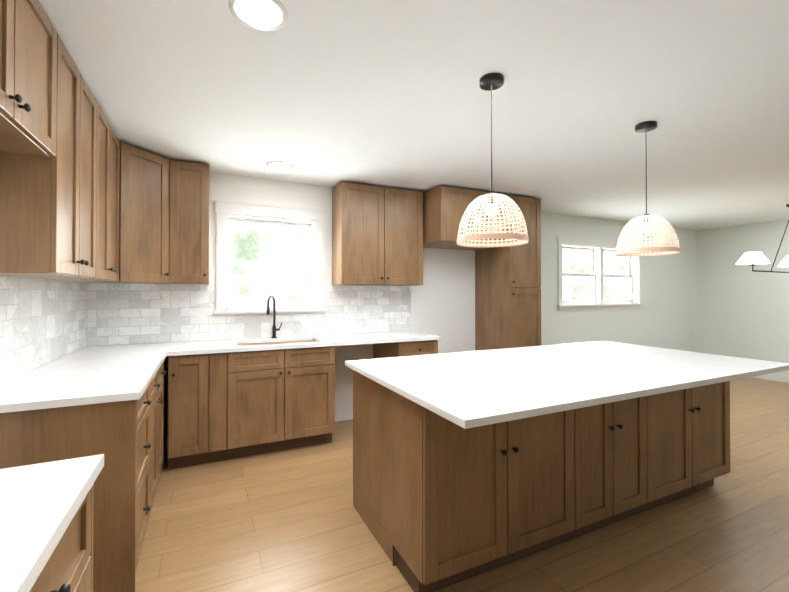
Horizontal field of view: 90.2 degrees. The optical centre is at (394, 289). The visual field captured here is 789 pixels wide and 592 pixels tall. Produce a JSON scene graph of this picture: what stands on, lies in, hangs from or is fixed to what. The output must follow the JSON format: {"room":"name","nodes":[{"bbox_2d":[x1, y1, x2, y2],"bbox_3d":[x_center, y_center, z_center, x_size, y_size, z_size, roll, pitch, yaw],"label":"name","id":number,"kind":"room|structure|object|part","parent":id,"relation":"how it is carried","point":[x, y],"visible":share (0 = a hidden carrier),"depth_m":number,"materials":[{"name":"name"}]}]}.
{"room":"kitchen","nodes":[
{"label":"kitchen","id":0,"kind":"room"},
{"bbox_2d":[96,172,696,445],"bbox_3d":[1.383,0.168,5.200,9.160,2.460,0.200,0,-1,-26],"label":"wall","id":1,"kind":"structure","parent":0,"point":[443,303],"depth_m":5.41,"materials":[{"name":"white paint"}]},
{"bbox_2d":[0,0,55,155],"bbox_3d":[-1.377,-0.813,1.206,0.322,0.530,0.798,0,-1,-26],"label":"upper cabinet","id":2,"kind":"object","parent":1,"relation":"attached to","point":[27,33],"depth_m":1.41,"materials":[{"name":"brown wood"}]},
{"bbox_2d":[0,31,87,279],"bbox_3d":[-1.620,-0.568,1.712,0.322,1.010,0.445,0,-1,-26],"label":"upper cabinet","id":3,"kind":"object","parent":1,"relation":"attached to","point":[87,195],"depth_m":1.64,"materials":[{"name":"brown wood"}]},
{"bbox_2d":[55,115,111,282],"bbox_3d":[-1.903,-0.563,2.303,0.322,1.010,0.443,0,-1,-26],"label":"upper cabinet","id":4,"kind":"object","parent":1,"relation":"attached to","point":[107,127],"depth_m":2.47,"materials":[{"name":"brown wood"}]},
{"bbox_2d":[88,87,103,279],"bbox_3d":[-1.762,-0.566,2.008,0.322,1.010,0.443,0,-1,-26],"label":"upper cabinet","id":5,"kind":"object","parent":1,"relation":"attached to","point":[95,114],"depth_m":2.21,"materials":[{"name":"brown wood"}]},
{"bbox_2d":[108,129,127,282],"bbox_3d":[-2.020,-0.560,2.609,0.374,1.010,0.443,0,-1,-26],"label":"upper cabinet","id":6,"kind":"object","parent":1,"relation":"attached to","point":[117,150],"depth_m":2.76,"materials":[{"name":"brown wood"}]},
{"bbox_2d":[128,145,167,283],"bbox_3d":[-1.900,-0.557,2.978,0.306,1.000,0.352,0,-1,-26],"label":"upper cabinet","id":7,"kind":"object","parent":1,"relation":"attached to","point":[147,171],"depth_m":3.03,"materials":[{"name":"brown wood"}]},
{"bbox_2d":[168,159,179,283],"bbox_3d":[-2.073,-0.556,3.070,0.676,1.010,0.667,0,-1,-26],"label":"upper cabinet","id":8,"kind":"object","parent":1,"relation":"attached to","point":[173,165],"depth_m":3.21,"materials":[{"name":"brown wood"}]},
{"bbox_2d":[180,161,209,283],"bbox_3d":[-1.783,-0.553,3.371,0.357,1.010,0.374,0,-1,-26],"label":"upper cabinet","id":9,"kind":"object","parent":1,"relation":"attached to","point":[194,177],"depth_m":3.29,"materials":[{"name":"brown wood"}]},
{"bbox_2d":[87,283,410,345],"bbox_3d":[-1.168,0.214,3.864,3.004,0.512,0.007,0,-1,-26],"label":"backsplash","id":10,"kind":"structure","parent":1,"relation":"attached to","point":[134,313],"depth_m":3.59,"materials":[{"name":"tile"}]},
{"bbox_2d":[197,308,205,320],"bbox_3d":[-1.754,0.233,3.576,0.070,0.114,0.004,0,-1,-26],"label":"electrical outlet plate","id":11,"kind":"object","parent":10,"relation":"attached to","point":[201,314],"depth_m":3.57,"materials":[{"name":"white plastic"}]},
{"bbox_2d":[348,306,353,316],"bbox_3d":[-0.464,0.239,4.193,0.070,0.114,0.004,0,-1,-26],"label":"electrical outlet plate","id":12,"kind":"object","parent":10,"relation":"attached to","point":[350,308],"depth_m":4.19,"materials":[{"name":"white plastic"}]},
{"bbox_2d":[214,199,327,314],"bbox_3d":[-1.218,-0.289,3.921,1.060,1.066,0.250,0,-1,-26],"label":"window","id":13,"kind":"structure","parent":1,"relation":"in","point":[311,220],"depth_m":3.87,"materials":[{"name":"white wood"}]},
{"label":"glass","id":14,"kind":"part","parent":13,"relation":"part of","materials":[{"name":"clear glass"}]},
{"bbox_2d":[332,182,422,285],"bbox_3d":[-0.173,-0.546,4.170,0.920,1.010,0.322,0,-1,-26],"label":"upper cabinet","id":15,"kind":"object","parent":1,"relation":"attached to","point":[377,231],"depth_m":4.00,"materials":[{"name":"brown wood"}]},
{"bbox_2d":[556,236,644,309],"bbox_3d":[3.098,-0.218,5.985,1.890,1.041,0.250,0,-1,-26],"label":"dining room window","id":16,"kind":"structure","parent":1,"relation":"in","point":[597,248],"depth_m":5.94,"materials":[{"name":"white wood"}]},
{"label":"glass","id":17,"kind":"part","parent":16,"relation":"part of","materials":[{"name":"clear glass"}]},
{"bbox_2d":[39,0,788,229],"bbox_3d":[2.900,-1.151,1.946,9.440,0.120,7.600,0,-1,-26],"label":"ceiling","id":18,"kind":"structure","parent":0,"point":[381,93],"depth_m":2.21,"materials":[{"name":"white paint"}]},
{"bbox_2d":[228,0,287,30],"bbox_3d":[-0.533,-1.091,1.546,0.224,0.007,0.224,0,-1,-26],"label":"recessed light","id":19,"kind":"object","parent":18,"relation":"in","point":[266,15],"visible":1,"depth_m":1.55,"materials":[{"name":"white plastic"}]},
{"bbox_2d":[266,161,292,169],"bbox_3d":[-0.997,-1.074,3.419,0.224,0.007,0.224,0,-1,-26],"label":"recessed light","id":20,"kind":"object","parent":18,"relation":"in","point":[280,165],"visible":0.98,"depth_m":3.40,"materials":[{"name":"white plastic"}]},
{"bbox_2d":[457,73,528,246],"bbox_3d":[0.504,-0.663,2.038,0.359,0.854,0.359,0,-1,-26],"label":"pendant light","id":21,"kind":"object","parent":18,"relation":"hanging from","point":[491,81],"visible":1,"depth_m":1.98,"materials":[{"name":"beige wicker"}]},
{"bbox_3d":[0.504,-0.757,2.039,0.124,0.664,0.124,0,-1,-26],"label":"cord","id":22,"kind":"part","parent":21,"relation":"part of","materials":[{"name":"black plastic"}]},
{"bbox_3d":[0.504,-0.410,2.036,0.062,0.064,0.064,0,-1,-26],"label":"bulb","id":23,"kind":"part","parent":21,"relation":"part of","materials":[{"name":"white glass"}]},
{"bbox_3d":[0.504,-0.363,2.035,0.355,0.245,0.355,0,-1,-26],"label":"lamp shade","id":24,"kind":"part","parent":21,"relation":"part of","materials":[{"name":"wicker"}]},
{"bbox_2d":[615,121,679,255],"bbox_3d":[1.659,-0.658,2.590,0.359,0.854,0.359,0,-1,-26],"label":"pendant light","id":25,"kind":"object","parent":18,"relation":"hanging from","point":[646,227],"visible":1,"depth_m":2.54,"materials":[{"name":"beige wicker"}]},
{"bbox_3d":[1.659,-0.753,2.591,0.124,0.664,0.124,0,-1,-26],"label":"cord","id":26,"kind":"part","parent":25,"relation":"part of","materials":[{"name":"black plastic"}]},
{"bbox_3d":[1.659,-0.405,2.588,0.062,0.064,0.064,0,-1,-26],"label":"bulb","id":27,"kind":"part","parent":25,"relation":"part of","materials":[{"name":"white glass"}]},
{"bbox_3d":[1.659,-0.358,2.587,0.355,0.245,0.355,0,-1,-26],"label":"lamp shade","id":28,"kind":"part","parent":25,"relation":"part of","materials":[{"name":"wicker"}]},
{"bbox_2d":[736,204,788,272],"bbox_3d":[4.982,-0.631,4.911,2.300,0.867,0.300,0,-1,-26],"label":"chandelier","id":29,"kind":"object","parent":18,"relation":"hanging from","point":[752,259],"visible":1,"depth_m":4.47,"materials":[{"name":"black"}]},
{"bbox_2d":[135,377,788,591],"bbox_3d":[2.900,1.429,1.924,9.440,0.120,7.600,0,-1,-26],"label":"floor","id":30,"kind":"structure","parent":0,"point":[290,520],"depth_m":2.19,"materials":[{"name":"brown wood"}]},
{"bbox_2d":[0,454,103,591],"bbox_3d":[-0.529,0.893,-0.204,0.650,0.914,2.510,0,-1,-26],"label":"base cabinet","id":31,"kind":"object","parent":30,"relation":"on","point":[46,526],"visible":1,"depth_m":0.84,"materials":[{"name":"white stone"}]},
{"bbox_2d":[0,379,155,591],"bbox_3d":[-1.530,0.927,1.843,0.606,0.882,0.545,0,-1,-26],"label":"base cabinet","id":32,"kind":"object","parent":30,"relation":"on","point":[127,410],"depth_m":1.69,"materials":[{"name":"brown wood"}]},
{"bbox_2d":[0,351,167,414],"bbox_3d":[-1.681,0.473,2.180,0.623,0.031,1.300,0,-1,-26],"label":"countertop","id":33,"kind":"structure","parent":32,"relation":"on","point":[77,380],"depth_m":1.91,"materials":[{"name":"white stone"}]},
{"bbox_2d":[156,359,167,487],"bbox_3d":[-1.791,0.932,2.388,0.606,0.882,0.797,0,-1,-26],"label":"base cabinet","id":34,"kind":"object","parent":30,"relation":"on","point":[162,375],"depth_m":2.78,"materials":[{"name":"brown wood"}]},
{"bbox_2d":[168,355,211,469],"bbox_3d":[-1.696,0.940,3.259,0.278,0.882,0.627,0,-1,-26],"label":"base cabinet","id":35,"kind":"object","parent":30,"relation":"on","point":[189,376],"depth_m":3.00,"materials":[{"name":"brown wood"}]},
{"bbox_2d":[212,351,239,461],"bbox_3d":[-1.511,0.941,3.347,0.269,0.882,0.627,0,-1,-26],"label":"base cabinet","id":36,"kind":"object","parent":30,"relation":"on","point":[225,368],"depth_m":3.10,"materials":[{"name":"brown wood"}]},
{"bbox_2d":[240,347,334,457],"bbox_3d":[-1.054,0.943,3.566,0.882,0.882,0.627,0,-1,-26],"label":"base cabinet","id":37,"kind":"object","parent":30,"relation":"on","point":[287,398],"depth_m":3.30,"materials":[{"name":"brown wood"}]},
{"bbox_2d":[60,331,439,358],"bbox_3d":[-1.028,0.485,3.572,3.003,0.031,0.648,0,-1,-26],"label":"countertop","id":38,"kind":"structure","parent":37,"relation":"on","point":[207,347],"depth_m":3.32,"materials":[{"name":"white stone"}]},
{"bbox_2d":[266,295,281,338],"bbox_3d":[-1.141,0.263,3.740,0.165,0.416,0.161,0,-1,-26],"label":"faucet","id":39,"kind":"object","parent":38,"relation":"on","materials":[{"name":"black metal"}]},
{"bbox_2d":[236,339,319,346],"bbox_3d":[-1.044,0.599,3.548,0.727,0.222,0.428,0,-1,-26],"label":"sink","id":40,"kind":"object","parent":38,"relation":"in","point":[257,340],"depth_m":3.70,"materials":[{"name":"white ceramic"}]},
{"bbox_2d":[372,339,439,358],"bbox_3d":[0.104,0.947,4.120,0.445,0.882,0.627,0,-1,-26],"label":"base cabinet","id":41,"kind":"object","parent":30,"relation":"on","point":[430,346],"depth_m":3.88,"materials":[{"name":"brown wood"}]},
{"bbox_2d":[423,185,540,350],"bbox_3d":[0.956,0.172,4.517,1.360,2.440,0.658,0,-1,-26],"label":"pantry cabinet","id":42,"kind":"object","parent":30,"relation":"on","point":[508,297],"visible":0.58,"depth_m":4.45,"materials":[{"name":"brown wood"}]},
{"bbox_2d":[352,369,729,591],"bbox_3d":[1.011,0.934,2.605,2.415,0.882,1.013,0,-1,-26],"label":"kitchen island","id":43,"kind":"object","parent":30,"relation":"on","point":[468,464],"depth_m":2.00,"materials":[{"name":"brown wood"}]},
{"bbox_2d":[345,341,788,428],"bbox_3d":[1.066,0.475,2.463,2.450,0.031,1.300,0,-1,-26],"label":"island countertop","id":44,"kind":"structure","parent":43,"relation":"on","point":[478,389],"depth_m":2.08,"materials":[{"name":"white stone"}]},
{"bbox_2d":[696,219,788,375],"bbox_3d":[6.977,0.156,3.885,0.200,2.460,7.400,0,-1,-26],"label":"wall","id":45,"kind":"structure","parent":0,"point":[742,311],"depth_m":6.39,"materials":[{"name":"white paint"}]},
{"bbox_2d":[753,373,788,382],"bbox_3d":[6.880,1.331,3.828,0.015,0.110,6.998,0,-1,-26],"label":"baseboard","id":46,"kind":"structure","parent":45,"relation":"attached to","point":[778,377],"depth_m":6.00,"materials":[{"name":"white"}]},
{"bbox_3d":[-1.106,0.122,0.020,0.200,2.460,7.400,0,-1,-26],"label":"wall","id":47,"kind":"structure","parent":0,"visible":0},
{"bbox_2d":[0,277,86,383],"bbox_3d":[-2.106,0.201,2.352,0.007,0.512,1.912,0,-1,-26],"label":"backsplash","id":48,"kind":"structure","parent":47,"relation":"attached to","point":[43,322],"depth_m":2.27,"materials":[{"name":"tile"}]},
{"label":"outside","id":49,"kind":"structure","parent":0,"visible":0},
{"bbox_2d":[233,223,625,302],"bbox_3d":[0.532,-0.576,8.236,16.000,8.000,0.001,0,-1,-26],"label":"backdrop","id":50,"kind":"structure","parent":49,"point":[255,245],"depth_m":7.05,"materials":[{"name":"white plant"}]}
]}

